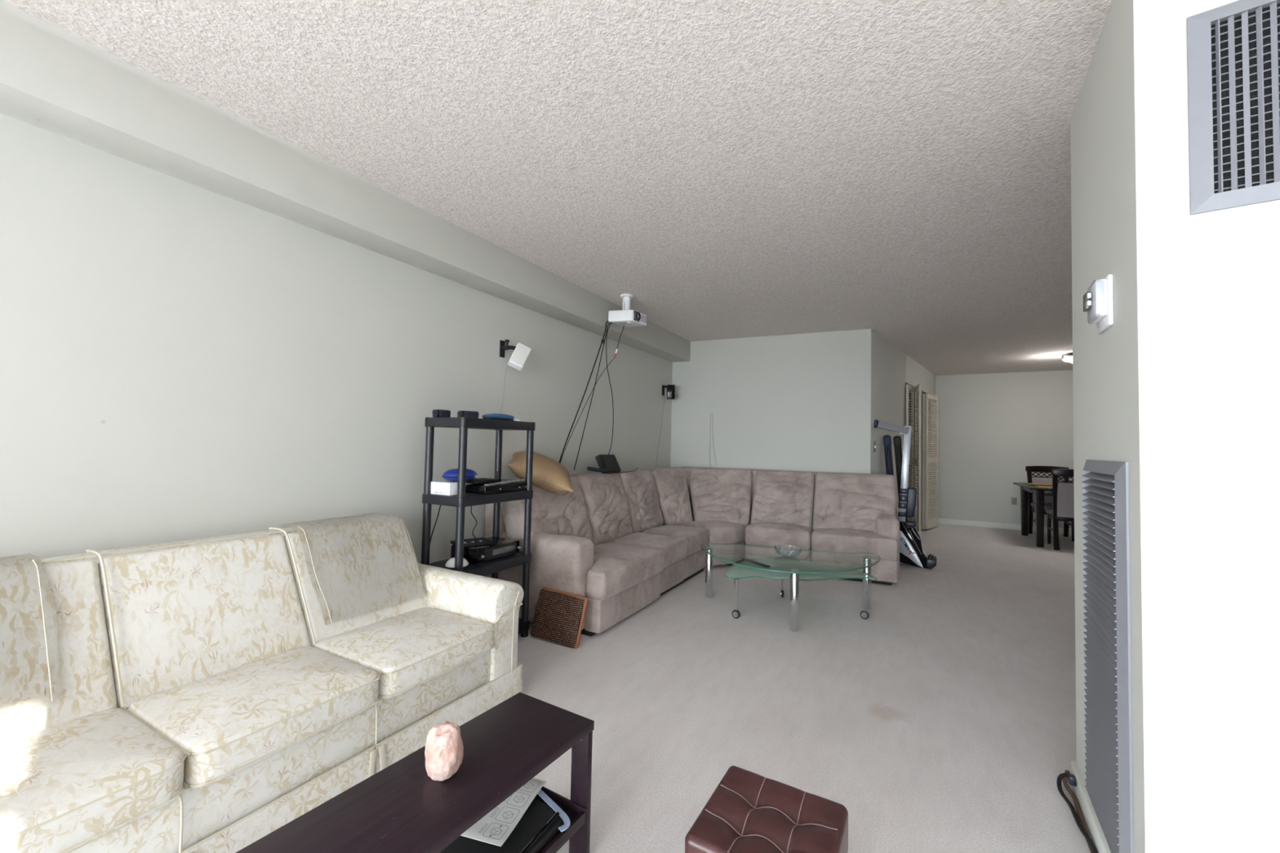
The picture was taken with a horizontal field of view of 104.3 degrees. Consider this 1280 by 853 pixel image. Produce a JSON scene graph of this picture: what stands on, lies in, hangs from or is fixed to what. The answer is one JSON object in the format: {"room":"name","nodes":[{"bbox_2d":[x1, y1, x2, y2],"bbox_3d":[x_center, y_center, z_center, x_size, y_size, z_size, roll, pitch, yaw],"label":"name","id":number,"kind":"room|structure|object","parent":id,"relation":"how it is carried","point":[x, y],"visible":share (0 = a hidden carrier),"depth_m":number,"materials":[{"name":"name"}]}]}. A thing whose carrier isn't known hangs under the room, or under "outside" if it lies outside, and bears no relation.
{"room":"living room","nodes":[
{"label":"living room","id":0,"kind":"room"},
{"bbox_2d":[0,113,672,564],"bbox_3d":[-2.616,-0.065,0.630,0.100,2.440,12.890,0,-2,28],"label":"wall","id":1,"kind":"structure","parent":0,"point":[180,360],"depth_m":2.12,"materials":[{"name":"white paint"}]},
{"bbox_2d":[0,0,690,362],"bbox_3d":[-2.489,-1.171,0.529,0.235,0.250,12.660,0,-2,28],"label":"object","id":2,"kind":"structure","parent":1,"relation":"attached to","point":[53,80],"depth_m":2.00,"materials":[{"name":"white paint"}]},
{"bbox_2d":[499,339,531,371],"bbox_3d":[-0.878,-0.501,3.510,0.220,0.216,0.127,2,-2,-15],"label":"wall speaker","id":3,"kind":"object","parent":1,"relation":"attached to","point":[520,355],"visible":1,"depth_m":3.50,"materials":[{"name":"white plastic"}]},
{"bbox_2d":[500,364,507,413],"bbox_3d":[-0.960,0.115,3.476,0.083,1.156,0.064,0,-2,28],"label":"wire","id":4,"kind":"object","parent":3,"relation":"hanging from","point":[507,365],"visible":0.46,"depth_m":3.52,"materials":[{"name":"grey plastic"}]},
{"bbox_2d":[510,342,531,366],"bbox_3d":[-0.836,-0.504,3.487,0.145,0.175,0.056,2,-2,-17],"label":"grille","id":5,"kind":"object","parent":3,"relation":"attached to","point":[520,355],"depth_m":3.48,"materials":[{"name":"white plastic"}]},
{"bbox_2d":[662,384,675,399],"bbox_3d":[0.332,-0.406,5.843,0.150,0.165,0.086,1,-2,-2],"label":"wall speaker","id":6,"kind":"object","parent":1,"relation":"attached to","point":[670,388],"visible":0.99,"depth_m":5.81},
{"bbox_2d":[655,398,666,466],"bbox_3d":[0.233,0.066,5.750,0.038,0.811,0.188,-1,-3,41],"label":"wire","id":7,"kind":"object","parent":6,"relation":"hanging from","point":[666,398],"visible":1,"depth_m":5.76,"materials":[{"name":"grey plastic"}]},
{"bbox_2d":[667,385,674,398],"bbox_3d":[0.364,-0.406,5.816,0.078,0.152,0.006,1,-2,-2],"label":"grille","id":8,"kind":"object","parent":6,"relation":"attached to","point":[670,388],"depth_m":5.81,"materials":[{"name":"plastic"}]},
{"bbox_2d":[1,0,1112,375],"bbox_3d":[1.105,-1.238,1.088,6.300,0.100,17.140,0,-2,28],"label":"ceiling","id":9,"kind":"structure","parent":0,"point":[900,171],"depth_m":1.98,"materials":[{"name":"white paint"}]},
{"bbox_2d":[608,293,646,327],"bbox_3d":[-0.098,-0.978,4.184,0.236,0.250,0.260,0,-2,28],"label":"projector","id":10,"kind":"object","parent":9,"relation":"hanging from","point":[628,317],"visible":1,"depth_m":4.12,"materials":[{"name":"white plastic"}]},
{"bbox_2d":[558,320,608,462],"bbox_3d":[-0.459,-0.264,4.074,0.427,1.282,0.039,2,-2,-21],"label":"cable","id":11,"kind":"object","parent":10,"relation":"hanging from","point":[606,321],"visible":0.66,"depth_m":4.07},
{"bbox_2d":[573,322,610,470],"bbox_3d":[-0.392,-0.259,4.170,0.301,1.260,0.019,1,-2,5],"label":"cable","id":12,"kind":"object","parent":10,"relation":"hanging from","point":[609,322],"visible":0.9,"depth_m":4.16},
{"bbox_2d":[605,322,613,454],"bbox_3d":[-0.264,-0.304,4.338,0.074,1.151,0.348,1,-2,-2],"label":"cable","id":13,"kind":"object","parent":10,"relation":"hanging from","point":[611,322],"visible":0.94,"depth_m":4.31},
{"bbox_2d":[1061,352,1072,363],"bbox_3d":[5.557,-0.847,6.192,0.480,0.122,0.480,0,-2,28],"label":"ceiling lamp","id":14,"kind":"object","parent":9,"relation":"attached to","point":[1068,357],"visible":0.16,"depth_m":6.22,"materials":[{"name":"white metal"}]},
{"bbox_2d":[670,328,871,474],"bbox_3d":[1.340,0.202,5.659,2.330,2.440,0.120,0,-2,25],"label":"wall","id":15,"kind":"structure","parent":0,"point":[795,402],"depth_m":5.53,"materials":[{"name":"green paint"}]},
{"bbox_2d":[709,413,716,466],"bbox_3d":[0.859,0.166,5.809,0.092,0.643,0.006,0,-2,25],"label":"wire","id":16,"kind":"object","parent":15,"relation":"attached to","point":[712,413],"visible":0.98,"depth_m":5.82,"materials":[{"name":"grey plastic"}]},
{"bbox_2d":[517,523,1090,852],"bbox_3d":[1.050,1.300,0.997,6.300,0.100,17.140,0,-2,28],"label":"floor","id":17,"kind":"structure","parent":0,"point":[942,719],"depth_m":2.37,"materials":[{"name":"carpet"}]},
{"bbox_2d":[0,515,524,852],"bbox_3d":[-1.401,0.812,1.690,0.968,0.805,1.947,0,-2,28],"label":"floral sofa","id":18,"kind":"object","parent":17,"relation":"on","point":[210,703],"visible":0.88,"depth_m":1.53,"materials":[{"name":"fabric"}]},
{"bbox_2d":[0,553,62,715],"bbox_3d":[-1.847,0.552,1.211,0.386,0.346,0.538,0,-2,28],"label":"cushion","id":19,"kind":"object","parent":18,"relation":"on","point":[29,675],"visible":1,"depth_m":1.36,"materials":[{"name":"fabric"}]},
{"bbox_2d":[0,707,184,852],"bbox_3d":[-1.435,0.836,1.117,0.475,0.130,0.508,0,-2,28],"label":"seat cushion","id":20,"kind":"object","parent":18,"relation":"on","point":[71,778],"depth_m":1.15,"materials":[{"name":"fabric"}]},
{"bbox_2d":[127,645,378,788],"bbox_3d":[-1.191,0.858,1.568,0.475,0.130,0.510,0,-2,28],"label":"seat cushion","id":21,"kind":"object","parent":18,"relation":"on","point":[225,716],"depth_m":1.47,"materials":[{"name":"fabric"}]},
{"bbox_2d":[278,512,426,625],"bbox_3d":[-1.283,0.609,2.242,0.396,0.361,0.476,0,-2,28],"label":"cushion","id":22,"kind":"object","parent":18,"relation":"on","point":[358,565],"visible":1,"depth_m":2.18,"materials":[{"name":"fabric"}]},
{"bbox_2d":[314,607,493,698],"bbox_3d":[-0.942,0.880,2.026,0.475,0.130,0.522,0,-2,28],"label":"seat cushion","id":23,"kind":"object","parent":18,"relation":"on","point":[407,647],"depth_m":1.94,"materials":[{"name":"fabric"}]},
{"bbox_2d":[235,692,594,852],"bbox_3d":[-0.492,1.025,1.129,0.296,0.392,0.880,0,-2,32],"label":"coffee table","id":24,"kind":"object","parent":17,"relation":"on","point":[399,808],"visible":0.88,"depth_m":1.16,"materials":[{"name":"laminate"}]},
{"bbox_2d":[424,720,463,781],"bbox_3d":[-0.469,0.773,1.195,0.089,0.115,0.081,0,-2,28],"label":"rock","id":25,"kind":"object","parent":24,"relation":"on","point":[444,748],"visible":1,"depth_m":1.17,"materials":[{"name":"pink stone"}]},
{"bbox_2d":[440,789,569,852],"bbox_3d":[-0.361,1.072,1.292,0.267,0.038,0.404,0,-2,28],"label":"bag","id":26,"kind":"object","parent":24,"relation":"on","point":[540,822],"visible":0.66,"depth_m":1.31,"materials":[{"name":"black fabric"}]},
{"bbox_2d":[460,777,546,846],"bbox_3d":[-0.381,1.058,1.388,0.138,0.008,0.250,1,-2,16],"label":"leaflet","id":27,"kind":"object","parent":26,"relation":"on","point":[495,827],"visible":0.67,"depth_m":1.34,"materials":[{"name":"white paper"}]},
{"bbox_2d":[438,794,578,852],"bbox_3d":[-0.494,1.089,1.127,0.288,0.014,0.820,0,-2,32],"label":"shelf","id":28,"kind":"object","parent":24,"relation":"attached to","point":[560,838],"depth_m":1.35,"materials":[{"name":"laminate"}]},
{"bbox_2d":[421,417,535,637],"bbox_3d":[-0.935,0.618,2.904,0.311,1.313,0.579,0,-2,28],"label":"shelf rack","id":29,"kind":"object","parent":17,"relation":"on","point":[462,500],"visible":0.6,"depth_m":2.75,"materials":[{"name":"plastic"}]},
{"bbox_2d":[430,505,440,542],"bbox_3d":[-1.171,0.636,2.838,0.071,0.461,0.015,3,-3,-40],"label":"power cable","id":30,"kind":"object","parent":29,"relation":"hanging from","point":[440,505],"visible":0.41,"depth_m":2.84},
{"bbox_2d":[431,409,450,417],"bbox_3d":[-1.094,-0.069,2.743,0.071,0.043,0.096,0,-3,38],"label":"case","id":31,"kind":"object","parent":29,"relation":"on","point":[436,413],"visible":0.94,"depth_m":2.71,"materials":[{"name":"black plastic"}]},
{"bbox_2d":[430,480,457,495],"bbox_3d":[-1.071,0.339,2.752,0.175,0.068,0.108,0,-2,28],"label":"box","id":32,"kind":"object","parent":29,"relation":"on","point":[443,487],"visible":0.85,"depth_m":2.69,"materials":[{"name":"plastic"}]},
{"bbox_2d":[441,468,477,480],"bbox_3d":[-1.010,0.271,2.795,0.163,0.070,0.211,0,-2,28],"label":"case","id":33,"kind":"object","parent":32,"relation":"on","point":[451,474],"visible":0.73,"depth_m":2.73,"materials":[{"name":"blue plastic"}]},
{"bbox_2d":[444,557,468,568],"bbox_3d":[-0.996,0.739,2.708,0.120,0.053,0.120,0,-2,28],"label":"bowl","id":34,"kind":"object","parent":29,"relation":"on","point":[450,563],"visible":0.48,"depth_m":2.67,"materials":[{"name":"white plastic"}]},
{"bbox_2d":[458,417,468,427],"bbox_3d":[-0.932,-0.023,2.633,0.051,0.053,0.051,0,-2,28],"label":"socket","id":35,"kind":"object","parent":29,"relation":"attached to","point":[463,421],"depth_m":2.61,"materials":[{"name":"plastic"}]},
{"bbox_2d":[457,410,479,417],"bbox_3d":[-0.969,-0.064,2.806,0.116,0.043,0.086,3,-3,-41],"label":"case","id":36,"kind":"object","parent":29,"relation":"on","point":[460,413],"visible":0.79,"depth_m":2.77,"materials":[{"name":"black plastic"}]},
{"bbox_2d":[471,506,477,538],"bbox_3d":[-0.995,0.556,2.983,0.041,0.242,0.018,2,-2,-23],"label":"power cable","id":37,"kind":"object","parent":29,"relation":"hanging from","point":[471,506],"visible":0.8,"depth_m":2.98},
{"bbox_2d":[450,536,520,564],"bbox_3d":[-0.907,0.734,2.956,0.239,0.085,0.330,0,-2,28],"label":"receiver","id":38,"kind":"object","parent":29,"relation":"on","point":[500,547],"visible":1,"depth_m":2.86,"materials":[{"name":"black plastic"}]},
{"bbox_2d":[450,537,492,546],"bbox_3d":[-0.990,0.676,2.918,0.200,0.022,0.140,3,-3,-37],"label":"box","id":39,"kind":"object","parent":38,"relation":"on","point":[478,541],"visible":0.92,"depth_m":2.90,"materials":[{"name":"grey plastic"}]},
{"bbox_2d":[465,477,527,494],"bbox_3d":[-0.870,0.349,2.977,0.233,0.071,0.370,0,-2,28],"label":"dvd player","id":40,"kind":"object","parent":29,"relation":"on","point":[483,486],"visible":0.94,"depth_m":2.89,"materials":[{"name":"black plastic"}]},
{"bbox_2d":[482,413,514,421],"bbox_3d":[-0.857,-0.055,3.012,0.070,0.044,0.205,0,-3,40],"label":"glasses case","id":41,"kind":"object","parent":29,"relation":"on","point":[493,416],"visible":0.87,"depth_m":2.98,"materials":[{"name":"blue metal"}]},
{"bbox_2d":[530,586,587,648],"bbox_3d":[-0.488,1.145,2.990,0.353,0.286,0.105,0,-2,28],"label":"pad","id":42,"kind":"object","parent":17,"relation":"on","point":[559,615],"visible":1,"depth_m":2.97,"materials":[{"name":"brown wicker"}]},
{"bbox_2d":[484,466,899,636],"bbox_3d":[0.764,0.882,4.145,2.453,0.947,3.142,0,-2,28],"label":"sectional sofa","id":43,"kind":"object","parent":17,"relation":"on","point":[620,542],"visible":0.95,"depth_m":4.43,"materials":[{"name":"brown fabric"}]},
{"bbox_2d":[506,450,573,493],"bbox_3d":[-0.698,0.316,3.517,0.435,0.282,0.490,2,-2,-11],"label":"throw pillow","id":44,"kind":"object","parent":43,"relation":"on","point":[548,474],"visible":0.94,"depth_m":3.34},
{"bbox_2d":[500,475,592,567],"bbox_3d":[-0.648,0.660,3.562,0.363,0.581,0.715,0,-2,28],"label":"cushion","id":45,"kind":"object","parent":43,"relation":"on","point":[567,513],"depth_m":3.42,"materials":[{"name":"brown fabric"}]},
{"bbox_2d":[576,472,632,545],"bbox_3d":[-0.325,0.689,4.154,0.365,0.580,0.615,0,-2,28],"label":"cushion","id":46,"kind":"object","parent":43,"relation":"on","point":[604,495],"depth_m":4.04,"materials":[{"name":"brown fabric"}]},
{"bbox_2d":[595,454,621,473],"bbox_3d":[-0.282,0.333,4.424,0.236,0.168,0.400,0,-2,28],"label":"speaker box","id":47,"kind":"object","parent":43,"relation":"on","point":[609,462],"visible":0.78,"depth_m":4.34,"materials":[{"name":"black plastic"}]},
{"bbox_2d":[600,454,621,471],"bbox_3d":[-0.254,0.319,4.361,0.126,0.136,0.302,0,-2,28],"label":"grille","id":48,"kind":"object","parent":47,"relation":"attached to","point":[609,462],"depth_m":4.34,"materials":[{"name":"plastic"}]},
{"bbox_2d":[586,466,638,473],"bbox_3d":[-0.175,0.371,4.351,0.131,0.058,0.810,0,-2,31],"label":"trimmer","id":49,"kind":"object","parent":43,"relation":"on","point":[589,468],"visible":1,"depth_m":4.08,"materials":[{"name":"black plastic"}]},
{"bbox_2d":[586,542,664,600],"bbox_3d":[-0.266,0.979,3.519,0.580,0.200,0.860,0,-2,28],"label":"seat cushion","id":50,"kind":"object","parent":43,"relation":"on","point":[615,568],"depth_m":3.32,"materials":[{"name":"brown fabric"}]},
{"bbox_2d":[617,470,663,533],"bbox_3d":[-0.029,0.715,4.701,0.366,0.581,0.610,0,-2,28],"label":"cushion","id":51,"kind":"object","parent":43,"relation":"on","point":[641,488],"depth_m":4.59,"materials":[{"name":"brown fabric"}]},
{"bbox_2d":[609,532,687,568],"bbox_3d":[0.051,1.008,4.140,0.545,0.200,0.520,0,-2,28],"label":"seat cushion","id":52,"kind":"object","parent":43,"relation":"on","point":[674,548],"depth_m":4.03,"materials":[{"name":"brown fabric"}]},
{"bbox_2d":[650,468,693,525],"bbox_3d":[0.361,0.760,5.171,0.447,0.621,0.606,0,-3,40],"label":"cushion","id":53,"kind":"object","parent":43,"relation":"on","point":[674,486],"depth_m":5.04,"materials":[{"name":"brown fabric"}]},
{"bbox_2d":[640,524,709,556],"bbox_3d":[0.310,1.031,4.624,0.530,0.200,0.566,0,-2,28],"label":"seat cushion","id":54,"kind":"object","parent":43,"relation":"on","point":[695,535],"depth_m":4.50,"materials":[{"name":"brown fabric"}]},
{"bbox_2d":[677,520,749,544],"bbox_3d":[0.752,1.052,5.020,0.816,0.206,0.431,3,-2,-33],"label":"seat cushion","id":55,"kind":"object","parent":43,"relation":"on","point":[721,531],"depth_m":4.88,"materials":[{"name":"brown fabric"}]},
{"bbox_2d":[689,468,752,526],"bbox_3d":[0.843,0.771,5.272,0.694,0.641,0.548,1,-2,10],"label":"cushion","id":56,"kind":"object","parent":43,"relation":"on","point":[723,496],"depth_m":5.21,"materials":[{"name":"brown fabric"}]},
{"bbox_2d":[745,521,813,550],"bbox_3d":[1.373,1.058,4.895,0.610,0.212,0.365,0,-2,25],"label":"seat cushion","id":57,"kind":"object","parent":43,"relation":"on","point":[766,534],"depth_m":4.76,"materials":[{"name":"brown fabric"}]},
{"bbox_2d":[751,470,814,527],"bbox_3d":[1.487,0.778,5.165,0.597,0.627,0.444,0,-2,25],"label":"cushion","id":58,"kind":"object","parent":43,"relation":"on","point":[780,496],"depth_m":5.08,"materials":[{"name":"brown fabric"}]},
{"bbox_2d":[812,472,896,533],"bbox_3d":[2.100,0.780,4.883,0.733,0.628,0.442,0,-2,25],"label":"cushion","id":59,"kind":"object","parent":43,"relation":"on","point":[842,500],"depth_m":4.82,"materials":[{"name":"brown fabric"}]},
{"bbox_2d":[811,528,897,560],"bbox_3d":[1.981,1.065,4.613,0.715,0.219,0.365,0,-2,25],"label":"seat cushion","id":60,"kind":"object","parent":43,"relation":"on","point":[884,544],"depth_m":4.46,"materials":[{"name":"brown fabric"}]},
{"bbox_2d":[684,765,848,852],"bbox_3d":[0.300,1.078,1.158,0.306,0.322,0.306,0,-2,30],"label":"ottoman","id":61,"kind":"object","parent":17,"relation":"on","point":[748,811],"visible":1,"depth_m":1.17,"materials":[{"name":"brown leather"}]},
{"bbox_2d":[700,542,880,631],"bbox_3d":[1.046,1.152,3.706,1.316,0.389,0.979,0,-2,28],"label":"glass coffee table","id":62,"kind":"object","parent":17,"relation":"on","point":[794,580],"visible":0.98,"depth_m":3.71,"materials":[{"name":"green"}]},
{"bbox_2d":[741,557,770,567],"bbox_3d":[0.901,1.062,3.884,0.040,0.010,0.300,2,-2,-27],"label":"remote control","id":63,"kind":"object","parent":62,"relation":"on","point":[743,558],"visible":1,"depth_m":3.86,"materials":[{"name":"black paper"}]},
{"bbox_2d":[751,558,784,566],"bbox_3d":[1.000,1.068,3.910,0.150,0.002,0.240,2,-2,-27],"label":"paper sheet","id":64,"kind":"object","parent":62,"relation":"on","point":[764,561],"visible":0.9,"depth_m":3.91,"materials":[{"name":"white paper"}]},
{"bbox_2d":[773,544,802,557],"bbox_3d":[1.094,0.925,3.678,0.200,0.068,0.203,0,-2,28],"label":"crystal bowl","id":65,"kind":"object","parent":62,"relation":"on","point":[787,551],"visible":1,"depth_m":3.63,"materials":[{"name":"white"}]},
{"bbox_2d":[883,435,897,515],"bbox_3d":[2.732,0.768,5.399,0.179,1.351,0.088,1,-2,15],"label":"bag","id":66,"kind":"object","parent":17,"relation":"on","point":[886,438],"visible":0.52,"depth_m":5.40,"materials":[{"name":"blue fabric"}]},
{"bbox_2d":[893,435,907,520],"bbox_3d":[2.856,0.774,5.424,0.175,1.346,0.093,0,-2,28],"label":"bag","id":67,"kind":"object","parent":17,"relation":"on","point":[896,439],"visible":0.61,"depth_m":5.44,"materials":[{"name":"fabric"}]},
{"bbox_2d":[873,419,937,569],"bbox_3d":[2.752,0.685,5.187,0.618,1.502,0.229,0,-2,21],"label":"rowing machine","id":68,"kind":"object","parent":17,"relation":"on","point":[912,553],"visible":0.95,"depth_m":5.14,"materials":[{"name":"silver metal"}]},
{"bbox_2d":[1013,482,1053,547],"bbox_3d":[5.841,1.175,6.483,1.410,0.750,1.190,0,-2,28],"label":"dining table","id":69,"kind":"object","parent":17,"relation":"on","point":[1039,492],"visible":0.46,"depth_m":6.33,"materials":[{"name":"brown wood"}]},
{"bbox_2d":[1026,483,1052,485],"bbox_3d":[5.630,0.810,6.984,0.320,0.006,0.260,0,-2,28],"label":"placemat","id":70,"kind":"object","parent":69,"relation":"on","point":[1027,483],"visible":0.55,"depth_m":6.92,"materials":[{"name":"wicker"}]},
{"bbox_2d":[1035,485,1052,488],"bbox_3d":[5.297,0.781,6.370,0.320,0.006,0.260,0,-2,28],"label":"placemat","id":71,"kind":"object","parent":69,"relation":"on","point":[1036,486],"visible":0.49,"depth_m":6.40,"materials":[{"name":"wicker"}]},
{"bbox_2d":[1025,466,1074,542],"bbox_3d":[5.839,1.069,7.067,0.500,1.004,0.546,0,-2,28],"label":"dining chair","id":72,"kind":"object","parent":17,"relation":"on","point":[1031,479],"visible":0.49,"depth_m":7.28,"materials":[{"name":"brown wood"}]},
{"bbox_2d":[1045,469,1074,550],"bbox_3d":[5.439,1.032,6.255,0.500,1.004,0.546,0,-2,28],"label":"dining chair","id":73,"kind":"object","parent":17,"relation":"on","point":[1063,494],"visible":0.48,"depth_m":6.15,"materials":[{"name":"brown wood"}]},
{"bbox_2d":[1057,773,1097,852],"bbox_3d":[1.334,1.240,1.468,0.053,0.058,0.728,0,-2,30],"label":"cable","id":74,"kind":"object","parent":17,"relation":"on","point":[1060,776],"visible":0.94,"depth_m":1.62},
{"bbox_2d":[1062,769,1093,852],"bbox_3d":[1.348,1.254,1.492,0.028,0.033,0.784,0,-2,32],"label":"cable","id":75,"kind":"object","parent":17,"relation":"on","point":[1071,793],"visible":0.83,"depth_m":1.68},
{"bbox_2d":[870,328,935,518],"bbox_3d":[3.597,0.289,6.726,0.120,2.440,4.050,0,-3,39],"label":"wall","id":76,"kind":"structure","parent":0,"point":[887,361],"depth_m":5.78,"materials":[{"name":"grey paint"}]},
{"bbox_2d":[873,441,875,452],"bbox_3d":[2.461,0.213,5.209,0.020,0.115,0.072,0,-3,39],"label":"light switch","id":77,"kind":"object","parent":76,"relation":"attached to","point":[874,442],"visible":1,"depth_m":5.21,"materials":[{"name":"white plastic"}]},
{"bbox_2d":[906,383,921,537],"bbox_3d":[3.578,0.466,6.509,0.174,2.010,0.383,0,-2,28],"label":"door","id":78,"kind":"structure","parent":76,"relation":"in","point":[915,460],"depth_m":6.48,"materials":[{"name":"beige paint"}]},
{"bbox_2d":[921,393,937,528],"bbox_3d":[4.383,0.522,7.564,0.530,2.010,0.119,3,-3,-43],"label":"door","id":79,"kind":"structure","parent":76,"relation":"in","point":[929,476],"depth_m":7.46,"materials":[{"name":"beige paint"}]},
{"bbox_2d":[905,387,918,523],"bbox_3d":[4.371,0.358,8.181,0.515,2.440,0.050,0,-3,39],"label":"door frame","id":80,"kind":"structure","parent":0,"point":[905,388],"depth_m":8.11,"materials":[{"name":"white wood"}]},
{"bbox_2d":[935,369,1073,528],"bbox_3d":[6.126,0.377,7.624,3.300,2.440,0.120,0,-2,28],"label":"wall","id":81,"kind":"structure","parent":0,"point":[992,426],"depth_m":7.83,"materials":[{"name":"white paint"}]},
{"bbox_2d":[937,518,1071,534],"bbox_3d":[6.111,1.550,7.497,3.000,0.085,0.030,0,-2,28],"label":"baseboard","id":82,"kind":"structure","parent":81,"relation":"attached to","point":[941,521],"depth_m":7.83,"materials":[{"name":"white paint"}]},
{"bbox_2d":[1011,497,1017,505],"bbox_3d":[5.788,1.155,7.696,0.072,0.115,0.010,0,-2,28],"label":"wall outlet","id":83,"kind":"object","parent":81,"relation":"attached to","point":[1014,500],"visible":1,"depth_m":7.69,"materials":[{"name":"grey plastic"}]},
{"bbox_2d":[1070,0,1279,852],"bbox_3d":[2.026,0.051,1.034,1.624,2.440,0.968,0,-2,28],"label":"wall partition","id":84,"kind":"structure","parent":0,"point":[1182,388],"depth_m":1.13,"materials":[{"name":"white paint"}]},
{"bbox_2d":[1071,760,1111,852],"bbox_3d":[1.355,1.230,1.461,0.019,0.085,0.786,0,-2,32],"label":"baseboard","id":85,"kind":"structure","parent":84,"relation":"attached to","point":[1094,828],"depth_m":1.57,"materials":[{"name":"white paint"}]},
{"bbox_2d":[1068,773,1075,786],"bbox_3d":[1.498,1.225,1.725,0.019,0.030,0.026,0,-2,28],"label":"clip","id":86,"kind":"object","parent":85,"relation":"attached to","point":[1072,780],"visible":1,"depth_m":1.72,"materials":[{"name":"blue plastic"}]},
{"bbox_2d":[1083,274,1113,333],"bbox_3d":[1.309,-0.346,1.427,0.049,0.140,0.130,0,-2,32],"label":"thermostat","id":87,"kind":"object","parent":84,"relation":"attached to","point":[1098,301],"visible":1,"depth_m":1.38,"materials":[{"name":"white plastic"}]},
{"bbox_2d":[1081,459,1133,852],"bbox_3d":[1.331,0.629,1.409,0.054,1.062,0.439,0,-2,32],"label":"air vent","id":88,"kind":"object","parent":84,"relation":"in","point":[1108,766],"visible":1,"depth_m":1.34,"materials":[{"name":"metal"}]},
{"bbox_2d":[1186,0,1279,214],"bbox_3d":[1.444,-0.716,1.027,0.432,0.463,0.046,0,-3,36],"label":"air vent","id":89,"kind":"object","parent":84,"relation":"in","point":[1233,48],"visible":1,"depth_m":1.10,"materials":[{"name":"grey metal"}]},
{"bbox_3d":[-0.204,-0.621,4.219,0.031,0.074,0.022,0,-2,28],"label":"connector","id":90,"kind":"object","parent":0,"visible":0},
{"bbox_2d":[560,357,614,463],"bbox_3d":[-0.431,-0.116,4.103,0.466,0.967,0.016,2,-2,-26],"label":"cable","id":91,"kind":"object","parent":90,"relation":"hanging from","point":[614,357],"visible":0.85,"depth_m":4.08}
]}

